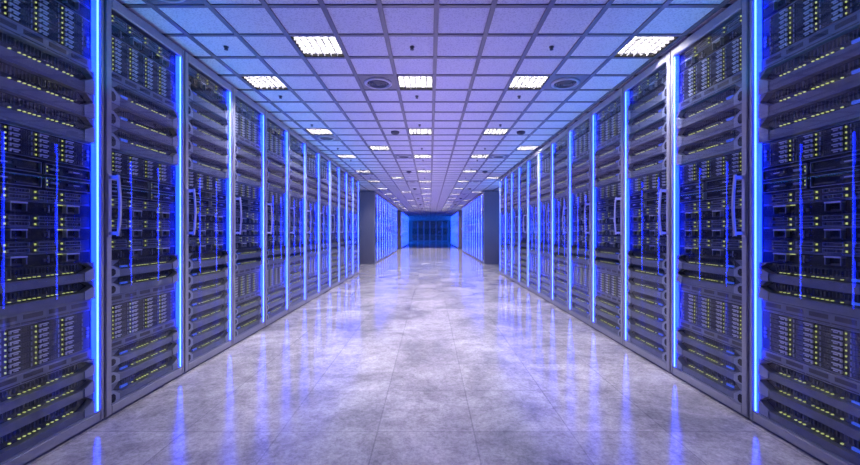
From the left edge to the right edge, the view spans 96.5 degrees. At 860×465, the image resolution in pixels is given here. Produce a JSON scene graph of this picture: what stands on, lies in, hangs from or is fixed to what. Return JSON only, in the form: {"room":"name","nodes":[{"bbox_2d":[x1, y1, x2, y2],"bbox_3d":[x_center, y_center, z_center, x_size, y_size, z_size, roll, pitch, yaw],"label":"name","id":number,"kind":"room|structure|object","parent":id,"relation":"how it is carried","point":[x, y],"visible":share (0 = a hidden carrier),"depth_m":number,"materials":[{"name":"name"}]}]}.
{"room":"server room","nodes":[
{"label":"server room","id":0,"kind":"room"},
{"bbox_2d":[26,241,825,464],"bbox_3d":[0.000,0.960,18.850,7.000,0.100,41.300,0,0,0],"label":"floor","id":1,"kind":"structure","parent":0,"point":[429,354],"depth_m":2.12,"materials":[{"name":"concrete"}]},
{"bbox_2d":[0,0,103,464],"bbox_3d":[-2.038,-0.126,1.552,1.058,2.072,0.596,0,0,0],"label":"rack","id":2,"kind":"object","parent":1,"relation":"on","point":[52,51],"visible":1,"depth_m":1.61,"materials":[{"name":"grey metal"}]},
{"bbox_2d":[102,0,183,419],"bbox_3d":[-2.038,-0.126,2.154,1.058,2.072,0.596,0,0,0],"label":"rack","id":3,"kind":"object","parent":1,"relation":"on","point":[144,69],"visible":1,"depth_m":2.12,"materials":[{"name":"grey metal"}]},
{"bbox_2d":[183,51,232,373],"bbox_3d":[-2.038,-0.126,2.755,1.058,2.072,0.596,0,0,0],"label":"rack","id":4,"kind":"object","parent":1,"relation":"on","point":[208,98],"visible":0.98,"depth_m":2.75,"materials":[{"name":"grey metal"}]},
{"bbox_2d":[231,87,264,345],"bbox_3d":[-2.038,-0.126,3.357,1.058,2.072,0.596,0,0,0],"label":"rack","id":5,"kind":"object","parent":1,"relation":"on","point":[248,117],"visible":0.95,"depth_m":3.36,"materials":[{"name":"grey metal"}]},
{"bbox_2d":[265,111,287,326],"bbox_3d":[-2.038,-0.126,3.958,1.058,2.072,0.596,0,0,0],"label":"rack","id":6,"kind":"object","parent":1,"relation":"on","point":[276,132],"visible":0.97,"depth_m":3.98,"materials":[{"name":"grey metal"}]},
{"bbox_2d":[287,128,305,313],"bbox_3d":[-2.038,-0.126,4.560,1.058,2.072,0.596,0,0,0],"label":"rack","id":7,"kind":"object","parent":1,"relation":"on","point":[296,143],"visible":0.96,"depth_m":4.58,"materials":[{"name":"grey metal"}]},
{"bbox_2d":[305,141,319,303],"bbox_3d":[-2.038,-0.126,5.162,1.058,2.072,0.596,0,0,0],"label":"rack","id":8,"kind":"object","parent":1,"relation":"on","point":[312,153],"visible":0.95,"depth_m":5.21,"materials":[{"name":"grey metal"}]},
{"bbox_2d":[319,151,330,295],"bbox_3d":[-2.038,-0.126,5.763,1.058,2.072,0.596,0,0,0],"label":"rack","id":9,"kind":"object","parent":1,"relation":"on","point":[325,161],"visible":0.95,"depth_m":5.86,"materials":[{"name":"grey metal"}]},
{"bbox_2d":[331,159,339,288],"bbox_3d":[-2.038,-0.126,6.365,1.058,2.072,0.596,0,0,0],"label":"rack","id":10,"kind":"object","parent":1,"relation":"on","point":[335,168],"visible":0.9,"depth_m":6.48,"materials":[{"name":"grey metal"}]},
{"bbox_2d":[340,166,346,283],"bbox_3d":[-2.038,-0.126,6.966,1.058,2.072,0.596,0,0,0],"label":"rack","id":11,"kind":"object","parent":1,"relation":"on","point":[343,173],"visible":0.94,"depth_m":7.08,"materials":[{"name":"grey metal"}]},
{"bbox_2d":[347,171,352,278],"bbox_3d":[-2.038,-0.126,7.568,1.058,2.072,0.596,0,0,0],"label":"rack","id":12,"kind":"object","parent":1,"relation":"on","point":[349,175],"visible":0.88,"depth_m":7.62,"materials":[{"name":"grey metal"}]},
{"bbox_2d":[353,176,358,275],"bbox_3d":[-2.038,-0.126,8.170,1.058,2.072,0.596,0,0,0],"label":"rack","id":13,"kind":"object","parent":1,"relation":"on","point":[355,180],"visible":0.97,"depth_m":8.25,"materials":[{"name":"grey metal"}]},
{"bbox_2d":[359,191,377,263],"bbox_3d":[-2.038,-0.126,11.231,1.058,2.072,0.596,0,0,0],"label":"pillar","id":14,"kind":"structure","parent":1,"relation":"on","point":[368,200],"depth_m":10.93,"materials":[{"name":"grey paint"}]},
{"bbox_2d":[378,194,379,261],"bbox_3d":[-2.038,-0.126,11.832,1.058,2.072,0.596,0,0,0],"label":"rack","id":15,"kind":"object","parent":1,"relation":"on","point":[378,194],"visible":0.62,"depth_m":11.73,"materials":[{"name":"grey metal"}]},
{"bbox_2d":[380,195,382,259],"bbox_3d":[-2.038,-0.126,12.434,1.058,2.072,0.596,0,0,0],"label":"rack","id":16,"kind":"object","parent":1,"relation":"on","point":[381,197],"visible":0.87,"depth_m":12.45,"materials":[{"name":"grey metal"}]},
{"bbox_2d":[383,198,384,258],"bbox_3d":[-2.038,-0.126,13.036,1.058,2.072,0.596,0,0,0],"label":"rack","id":17,"kind":"object","parent":1,"relation":"on","point":[383,198],"visible":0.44,"depth_m":12.99,"materials":[{"name":"grey"}]},
{"bbox_2d":[385,199,386,257],"bbox_3d":[-2.038,-0.126,13.637,1.058,2.072,0.596,0,0,0],"label":"rack","id":18,"kind":"object","parent":1,"relation":"on","point":[385,199],"visible":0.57,"depth_m":13.57,"materials":[{"name":"grey"}]},
{"bbox_2d":[387,201,388,255],"bbox_3d":[-2.038,-0.126,14.239,1.058,2.072,0.596,0,0,0],"label":"rack","id":19,"kind":"object","parent":1,"relation":"on","point":[387,201],"visible":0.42,"depth_m":14.21,"materials":[{"name":"grey"}]},
{"bbox_2d":[389,202,389,254],"bbox_3d":[-2.038,-0.126,14.840,1.058,2.072,0.596,0,0,0],"label":"rack","id":20,"kind":"object","parent":1,"relation":"on","point":[389,202],"visible":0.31,"depth_m":14.91,"materials":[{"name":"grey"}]},
{"bbox_2d":[390,203,391,254],"bbox_3d":[-2.038,-0.126,15.442,1.058,2.072,0.596,0,0,0],"label":"rack","id":21,"kind":"object","parent":1,"relation":"on","point":[390,203],"visible":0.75,"depth_m":15.29,"materials":[{"name":"grey"}]},
{"bbox_2d":[392,204,392,253],"bbox_3d":[-2.038,-0.126,16.044,1.058,2.072,0.596,0,0,0],"label":"rack","id":22,"kind":"object","parent":1,"relation":"on","point":[392,204],"visible":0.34,"depth_m":16.10,"materials":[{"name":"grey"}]},
{"bbox_2d":[393,205,394,252],"bbox_3d":[-2.038,-0.126,16.645,1.058,2.072,0.596,0,0,0],"label":"rack","id":23,"kind":"object","parent":1,"relation":"on","point":[393,205],"visible":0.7,"depth_m":16.55,"materials":[{"name":"grey"}]},
{"bbox_2d":[394,206,395,251],"bbox_3d":[-2.038,-0.126,17.247,1.058,2.072,0.596,0,0,0],"label":"rack","id":24,"kind":"object","parent":1,"relation":"on","point":[394,206],"visible":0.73,"depth_m":17.45,"materials":[{"name":"grey"}]},
{"bbox_2d":[396,207,396,250],"bbox_3d":[-2.038,-0.126,17.848,1.058,2.072,0.596,0,0,0],"label":"rack","id":25,"kind":"object","parent":1,"relation":"on","point":[396,207],"visible":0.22,"depth_m":18.03,"materials":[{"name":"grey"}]},
{"bbox_2d":[397,210,401,248],"bbox_3d":[-2.038,-0.126,21.041,1.058,2.072,0.596,0,0,0],"label":"pillar","id":26,"kind":"structure","parent":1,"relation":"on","point":[399,212],"depth_m":20.74,"materials":[{"name":"grey"}]},
{"bbox_2d":[402,212,402,247],"bbox_3d":[-2.038,-0.126,21.642,1.058,2.072,0.596,0,0,0],"label":"rack","id":27,"kind":"object","parent":1,"relation":"on","point":[402,212],"visible":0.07,"depth_m":21.92,"materials":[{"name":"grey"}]},
{"bbox_2d":[403,212,403,246],"bbox_3d":[-2.038,-0.126,22.846,1.058,2.072,0.596,0,0,0],"label":"rack","id":28,"kind":"object","parent":1,"relation":"on","point":[403,212],"visible":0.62,"depth_m":22.79,"materials":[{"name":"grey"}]},
{"bbox_2d":[404,213,404,246],"bbox_3d":[-2.038,-0.126,23.447,1.058,2.072,0.596,0,0,0],"label":"rack","id":29,"kind":"object","parent":1,"relation":"on","point":[404,213],"visible":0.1,"depth_m":23.68,"materials":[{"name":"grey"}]},
{"bbox_2d":[406,215,406,245],"bbox_3d":[-2.038,-0.126,25.854,1.058,2.072,0.596,0,0,0],"label":"rack","id":30,"kind":"object","parent":1,"relation":"on","point":[406,215],"visible":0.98,"depth_m":25.70,"materials":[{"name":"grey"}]},
{"bbox_2d":[407,215,407,244],"bbox_3d":[-2.038,-0.126,26.455,1.058,2.072,0.596,0,0,0],"label":"rack","id":31,"kind":"object","parent":1,"relation":"on","point":[407,215],"visible":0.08,"depth_m":26.74,"materials":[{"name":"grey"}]},
{"bbox_2d":[412,220,417,240],"bbox_3d":[-1.504,-0.126,38.571,0.596,2.072,1.058,0,0,0],"label":"rack","id":32,"kind":"object","parent":1,"relation":"on","point":[414,222],"visible":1,"depth_m":38.12,"materials":[{"name":"grey"}]},
{"bbox_2d":[418,220,423,240],"bbox_3d":[-0.902,-0.126,38.571,0.596,2.072,1.058,0,0,0],"label":"rack","id":33,"kind":"object","parent":1,"relation":"on","point":[420,222],"visible":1,"depth_m":38.12,"materials":[{"name":"grey"}]},
{"bbox_2d":[424,220,429,240],"bbox_3d":[-0.301,-0.126,38.571,0.596,2.072,1.058,0,0,0],"label":"rack","id":34,"kind":"object","parent":1,"relation":"on","point":[426,222],"visible":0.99,"depth_m":38.12,"materials":[{"name":"grey"}]},
{"bbox_2d":[430,220,435,240],"bbox_3d":[0.301,-0.126,38.571,0.596,2.072,1.058,0,0,0],"label":"rack","id":35,"kind":"object","parent":1,"relation":"on","point":[432,222],"visible":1,"depth_m":38.12,"materials":[{"name":"grey"}]},
{"bbox_2d":[436,220,441,240],"bbox_3d":[0.902,-0.126,38.571,0.596,2.072,1.058,0,0,0],"label":"rack","id":36,"kind":"object","parent":1,"relation":"on","point":[438,222],"visible":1,"depth_m":38.12,"materials":[{"name":"grey"}]},
{"bbox_2d":[442,220,447,240],"bbox_3d":[1.504,-0.126,38.571,0.596,2.072,1.058,0,0,0],"label":"rack","id":37,"kind":"object","parent":1,"relation":"on","point":[444,222],"visible":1,"depth_m":38.11,"materials":[{"name":"grey"}]},
{"bbox_2d":[452,215,452,244],"bbox_3d":[2.005,-0.126,26.455,1.058,2.072,0.596,0,0,0],"label":"rack","id":38,"kind":"object","parent":1,"relation":"on","point":[452,215],"visible":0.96,"depth_m":26.18,"materials":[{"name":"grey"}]},
{"bbox_2d":[453,214,453,245],"bbox_3d":[2.005,-0.126,25.252,1.058,2.072,0.596,0,0,0],"label":"rack","id":39,"kind":"object","parent":1,"relation":"on","point":[453,214],"visible":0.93,"depth_m":25.16,"materials":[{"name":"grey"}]},
{"bbox_2d":[454,214,454,245],"bbox_3d":[2.005,-0.126,24.049,1.058,2.072,0.596,0,0,0],"label":"rack","id":40,"kind":"object","parent":1,"relation":"on","point":[454,214],"visible":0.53,"depth_m":24.14,"materials":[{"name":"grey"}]},
{"bbox_2d":[455,213,455,246],"bbox_3d":[2.005,-0.126,22.846,1.058,2.072,0.596,0,0,0],"label":"rack","id":41,"kind":"object","parent":1,"relation":"on","point":[455,213],"visible":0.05,"depth_m":23.12,"materials":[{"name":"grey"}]},
{"bbox_2d":[456,212,456,247],"bbox_3d":[2.005,-0.126,22.244,1.058,2.072,0.596,0,0,0],"label":"rack","id":42,"kind":"object","parent":1,"relation":"on","point":[456,212],"visible":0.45,"depth_m":22.31,"materials":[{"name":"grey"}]},
{"bbox_2d":[457,211,457,247],"bbox_3d":[2.005,-0.126,21.642,1.058,2.072,0.596,0,0,0],"label":"rack","id":43,"kind":"object","parent":1,"relation":"on","point":[457,211],"visible":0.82,"depth_m":21.51,"materials":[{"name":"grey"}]},
{"bbox_2d":[457,210,461,248],"bbox_3d":[2.005,-0.126,21.041,1.058,2.072,0.596,0,0,0],"label":"pillar","id":44,"kind":"structure","parent":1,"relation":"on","point":[459,227],"depth_m":20.74,"materials":[{"name":"grey"}]},
{"bbox_2d":[462,207,463,251],"bbox_3d":[2.005,-0.126,17.848,1.058,2.072,0.596,0,0,0],"label":"rack","id":45,"kind":"object","parent":1,"relation":"on","point":[463,207],"visible":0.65,"depth_m":17.58,"materials":[{"name":"grey"}]},
{"bbox_2d":[463,206,464,251],"bbox_3d":[2.005,-0.126,17.247,1.058,2.072,0.596,0,0,0],"label":"rack","id":46,"kind":"object","parent":1,"relation":"on","point":[464,206],"visible":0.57,"depth_m":17.14,"materials":[{"name":"grey"}]},
{"bbox_2d":[465,205,465,252],"bbox_3d":[2.005,-0.126,16.645,1.058,2.072,0.596,0,0,0],"label":"rack","id":47,"kind":"object","parent":1,"relation":"on","point":[465,205],"visible":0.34,"depth_m":16.66,"materials":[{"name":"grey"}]},
{"bbox_2d":[466,204,466,252],"bbox_3d":[2.005,-0.126,16.044,1.058,2.072,0.596,0,0,0],"label":"rack","id":48,"kind":"object","parent":1,"relation":"on","point":[466,204],"visible":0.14,"depth_m":16.20,"materials":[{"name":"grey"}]},
{"bbox_2d":[467,203,468,254],"bbox_3d":[2.005,-0.126,15.442,1.058,2.072,0.596,0,0,0],"label":"rack","id":49,"kind":"object","parent":1,"relation":"on","point":[468,203],"visible":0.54,"depth_m":15.36,"materials":[{"name":"grey"}]},
{"bbox_2d":[469,201,470,255],"bbox_3d":[2.005,-0.126,14.840,1.058,2.072,0.596,0,0,0],"label":"rack","id":50,"kind":"object","parent":1,"relation":"on","point":[470,201],"visible":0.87,"depth_m":14.55,"materials":[{"name":"grey"}]},
{"bbox_2d":[471,201,471,255],"bbox_3d":[2.005,-0.126,14.239,1.058,2.072,0.596,0,0,0],"label":"rack","id":51,"kind":"object","parent":1,"relation":"on","point":[471,201],"visible":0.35,"depth_m":14.25,"materials":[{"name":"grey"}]},
{"bbox_2d":[472,199,473,257],"bbox_3d":[2.005,-0.126,13.637,1.058,2.072,0.596,0,0,0],"label":"rack","id":52,"kind":"object","parent":1,"relation":"on","point":[473,199],"visible":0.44,"depth_m":13.59,"materials":[{"name":"grey"}]},
{"bbox_2d":[474,198,475,258],"bbox_3d":[2.005,-0.126,13.036,1.058,2.072,0.596,0,0,0],"label":"rack","id":53,"kind":"object","parent":1,"relation":"on","point":[474,198],"visible":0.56,"depth_m":13.00,"materials":[{"name":"grey"}]},
{"bbox_2d":[476,195,478,260],"bbox_3d":[2.005,-0.126,12.434,1.058,2.072,0.596,0,0,0],"label":"rack","id":54,"kind":"object","parent":1,"relation":"on","point":[477,197],"visible":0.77,"depth_m":12.45,"materials":[{"name":"grey"}]},
{"bbox_2d":[479,194,480,261],"bbox_3d":[2.005,-0.126,11.832,1.058,2.072,0.596,0,0,0],"label":"rack","id":55,"kind":"object","parent":1,"relation":"on","point":[480,194],"visible":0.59,"depth_m":11.71,"materials":[{"name":"grey"}]},
{"bbox_2d":[481,191,499,263],"bbox_3d":[2.005,-0.126,11.231,1.058,2.072,0.596,0,0,0],"label":"pillar","id":56,"kind":"structure","parent":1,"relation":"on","point":[490,200],"depth_m":10.93,"materials":[{"name":"grey paint"}]},
{"bbox_2d":[500,176,504,275],"bbox_3d":[2.005,-0.126,8.170,1.058,2.072,0.596,0,0,0],"label":"rack","id":57,"kind":"object","parent":1,"relation":"on","point":[502,180],"visible":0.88,"depth_m":8.26,"materials":[{"name":"grey metal"}]},
{"bbox_2d":[505,171,510,278],"bbox_3d":[2.005,-0.126,7.568,1.058,2.072,0.596,0,0,0],"label":"rack","id":58,"kind":"object","parent":1,"relation":"on","point":[507,176],"visible":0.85,"depth_m":7.67,"materials":[{"name":"grey metal"}]},
{"bbox_2d":[511,165,518,283],"bbox_3d":[2.005,-0.126,6.966,1.058,2.072,0.596,0,0,0],"label":"rack","id":59,"kind":"object","parent":1,"relation":"on","point":[515,172],"visible":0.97,"depth_m":7.04,"materials":[{"name":"grey metal"}]},
{"bbox_2d":[519,159,526,288],"bbox_3d":[2.005,-0.126,6.365,1.058,2.072,0.596,0,0,0],"label":"rack","id":60,"kind":"object","parent":1,"relation":"on","point":[523,166],"visible":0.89,"depth_m":6.43,"materials":[{"name":"grey metal"}]},
{"bbox_2d":[527,151,538,295],"bbox_3d":[2.005,-0.126,5.763,1.058,2.072,0.596,0,0,0],"label":"rack","id":61,"kind":"object","parent":1,"relation":"on","point":[532,161],"visible":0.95,"depth_m":5.84,"materials":[{"name":"grey metal"}]},
{"bbox_2d":[538,141,550,302],"bbox_3d":[2.005,-0.126,5.162,1.058,2.072,0.596,0,0,0],"label":"rack","id":62,"kind":"object","parent":1,"relation":"on","point":[544,154],"visible":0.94,"depth_m":5.23,"materials":[{"name":"grey metal"}]},
{"bbox_2d":[551,128,569,313],"bbox_3d":[2.005,-0.126,4.560,1.058,2.072,0.596,0,0,0],"label":"rack","id":63,"kind":"object","parent":1,"relation":"on","point":[559,144],"visible":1,"depth_m":4.59,"materials":[{"name":"grey metal"}]},
{"bbox_2d":[569,111,591,326],"bbox_3d":[2.005,-0.126,3.958,1.058,2.072,0.596,0,0,0],"label":"rack","id":64,"kind":"object","parent":1,"relation":"on","point":[580,131],"visible":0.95,"depth_m":4.00,"materials":[{"name":"grey metal"}]},
{"bbox_2d":[591,87,623,345],"bbox_3d":[2.005,-0.126,3.357,1.058,2.072,0.596,0,0,0],"label":"rack","id":65,"kind":"object","parent":1,"relation":"on","point":[607,117],"visible":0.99,"depth_m":3.38,"materials":[{"name":"grey metal"}]},
{"bbox_2d":[623,51,671,373],"bbox_3d":[2.005,-0.126,2.755,1.058,2.072,0.596,0,0,0],"label":"rack","id":66,"kind":"object","parent":1,"relation":"on","point":[647,97],"visible":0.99,"depth_m":2.75,"materials":[{"name":"grey metal"}]},
{"bbox_2d":[671,0,750,419],"bbox_3d":[2.005,-0.126,2.154,1.058,2.072,0.596,0,0,0],"label":"rack","id":67,"kind":"object","parent":1,"relation":"on","point":[710,69],"visible":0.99,"depth_m":2.12,"materials":[{"name":"grey metal"}]},
{"bbox_2d":[750,0,859,464],"bbox_3d":[2.005,-0.126,1.552,1.058,2.072,0.596,0,0,0],"label":"rack","id":68,"kind":"object","parent":1,"relation":"on","point":[805,54],"visible":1,"depth_m":1.59,"materials":[{"name":"grey metal"}]},
{"bbox_2d":[117,0,736,219],"bbox_3d":[-0.008,-1.242,18.830,7.016,0.116,41.340,0,0,0],"label":"ceiling","id":69,"kind":"structure","parent":0,"point":[192,20],"depth_m":2.71,"materials":[{"name":"purple"}]},
{"bbox_2d":[149,0,203,4],"bbox_3d":[-1.301,-1.178,1.859,0.273,0.028,0.273,0,0,0],"label":"ceiling vent","id":70,"kind":"object","parent":69,"relation":"in","point":[155,2],"visible":0.98,"depth_m":1.98,"materials":[{"name":"grey metal"}]},
{"bbox_2d":[241,76,288,89],"bbox_3d":[-1.301,-1.205,3.046,0.269,0.050,0.269,0,0,0],"label":"ceiling light","id":71,"kind":"object","parent":69,"relation":"attached to","point":[258,82],"visible":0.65,"depth_m":3.04,"materials":[{"name":"white plastic"}]},
{"bbox_2d":[291,37,344,56],"bbox_3d":[-0.708,-1.205,2.452,0.269,0.050,0.269,0,0,0],"label":"ceiling light","id":72,"kind":"object","parent":69,"relation":"attached to","point":[309,46],"visible":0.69,"depth_m":2.45,"materials":[{"name":"white plastic"}]},
{"bbox_2d":[305,129,332,134],"bbox_3d":[-1.301,-1.205,4.529,0.269,0.050,0.269,0,0,0],"label":"ceiling light","id":73,"kind":"object","parent":69,"relation":"attached to","point":[311,131],"visible":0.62,"depth_m":4.53,"materials":[{"name":"white plastic"}]},
{"bbox_2d":[314,136,338,140],"bbox_3d":[-1.301,-1.178,4.826,0.273,0.028,0.273,0,0,0],"label":"ceiling vent","id":74,"kind":"object","parent":69,"relation":"in","point":[320,138],"visible":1,"depth_m":4.80,"materials":[{"name":"grey"}]},
{"bbox_2d":[337,155,355,157],"bbox_3d":[-1.301,-1.205,6.013,0.269,0.050,0.269,0,0,0],"label":"ceiling light","id":75,"kind":"object","parent":69,"relation":"attached to","point":[339,156],"visible":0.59,"depth_m":6.01,"materials":[{"name":"white plastic"}]},
{"bbox_2d":[358,76,395,88],"bbox_3d":[-0.411,-1.178,3.046,0.273,0.028,0.273,0,0,0],"label":"ceiling vent","id":76,"kind":"object","parent":69,"relation":"in","point":[368,82],"visible":1,"depth_m":3.01,"materials":[{"name":"grey metal"}]},
{"bbox_2d":[369,146,389,149],"bbox_3d":[-0.708,-1.205,5.419,0.269,0.050,0.269,0,0,0],"label":"ceiling light","id":77,"kind":"object","parent":69,"relation":"attached to","point":[371,147],"visible":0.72,"depth_m":5.40,"materials":[{"name":"white plastic"}]},
{"bbox_2d":[395,155,412,158],"bbox_3d":[-0.411,-1.178,6.013,0.273,0.028,0.273,0,0,0],"label":"ceiling vent","id":78,"kind":"object","parent":69,"relation":"in","point":[396,156],"visible":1,"depth_m":5.97,"materials":[{"name":"grey"}]},
{"bbox_2d":[397,76,432,89],"bbox_3d":[-0.114,-1.205,3.046,0.269,0.050,0.269,0,0,0],"label":"ceiling light","id":79,"kind":"object","parent":69,"relation":"attached to","point":[405,82],"visible":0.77,"depth_m":3.04,"materials":[{"name":"white plastic"}]},
{"bbox_2d":[408,129,431,134],"bbox_3d":[-0.114,-1.205,4.529,0.269,0.050,0.269,0,0,0],"label":"ceiling light","id":80,"kind":"object","parent":69,"relation":"attached to","point":[411,131],"visible":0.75,"depth_m":4.53,"materials":[{"name":"white plastic"}]},
{"bbox_2d":[414,155,430,157],"bbox_3d":[-0.114,-1.205,6.013,0.269,0.050,0.269,0,0,0],"label":"ceiling light","id":81,"kind":"object","parent":69,"relation":"attached to","point":[415,156],"visible":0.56,"depth_m":6.01,"materials":[{"name":"white plastic"}]},
{"bbox_2d":[122,0,731,220],"bbox_3d":[0.006,-1.184,18.850,6.611,0.016,40.900,0,0,0],"label":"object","id":82,"kind":"structure","parent":69,"relation":"attached to","point":[551,4],"depth_m":2.85,"materials":[{"name":"grey metal"}]},
{"bbox_2d":[471,155,488,157],"bbox_3d":[0.776,-1.205,6.013,0.269,0.050,0.269,0,0,0],"label":"ceiling light","id":83,"kind":"object","parent":69,"relation":"attached to","point":[472,156],"visible":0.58,"depth_m":6.01,"materials":[{"name":"white plastic"}]},
{"bbox_2d":[483,129,508,134],"bbox_3d":[0.776,-1.205,4.529,0.269,0.050,0.269,0,0,0],"label":"ceiling light","id":84,"kind":"object","parent":69,"relation":"attached to","point":[487,131],"visible":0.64,"depth_m":4.53,"materials":[{"name":"white plastic"}]},
{"bbox_2d":[489,155,507,158],"bbox_3d":[1.073,-1.178,6.013,0.273,0.028,0.273,0,0,0],"label":"ceiling vent","id":85,"kind":"object","parent":69,"relation":"in","point":[491,156],"visible":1,"depth_m":5.96,"materials":[{"name":"grey"}]},
{"bbox_2d":[517,146,538,149],"bbox_3d":[1.369,-1.205,5.419,0.269,0.050,0.269,0,0,0],"label":"ceiling light","id":86,"kind":"object","parent":69,"relation":"attached to","point":[520,147],"visible":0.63,"depth_m":5.37,"materials":[{"name":"white plastic"}]},
{"bbox_2d":[508,76,549,89],"bbox_3d":[0.776,-1.205,3.046,0.269,0.050,0.269,0,0,0],"label":"ceiling light","id":87,"kind":"object","parent":69,"relation":"attached to","point":[519,82],"visible":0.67,"depth_m":3.04,"materials":[{"name":"white plastic"}]},
{"bbox_2d":[544,76,588,88],"bbox_3d":[1.073,-1.178,3.046,0.273,0.028,0.273,0,0,0],"label":"ceiling vent","id":88,"kind":"object","parent":69,"relation":"in","point":[557,82],"visible":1,"depth_m":3.01,"materials":[{"name":"grey metal"}]},
{"bbox_2d":[614,37,677,56],"bbox_3d":[1.369,-1.205,2.452,0.269,0.050,0.269,0,0,0],"label":"ceiling light","id":89,"kind":"object","parent":69,"relation":"attached to","point":[638,46],"visible":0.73,"depth_m":2.45,"materials":[{"name":"white plastic"}]},
{"bbox_2d":[408,220,450,240],"bbox_3d":[0.000,-0.160,39.375,6.900,2.140,0.150,0,0,0],"label":"wall","id":90,"kind":"structure","parent":0,"point":[409,221],"depth_m":39.30,"materials":[{"name":"paint"}]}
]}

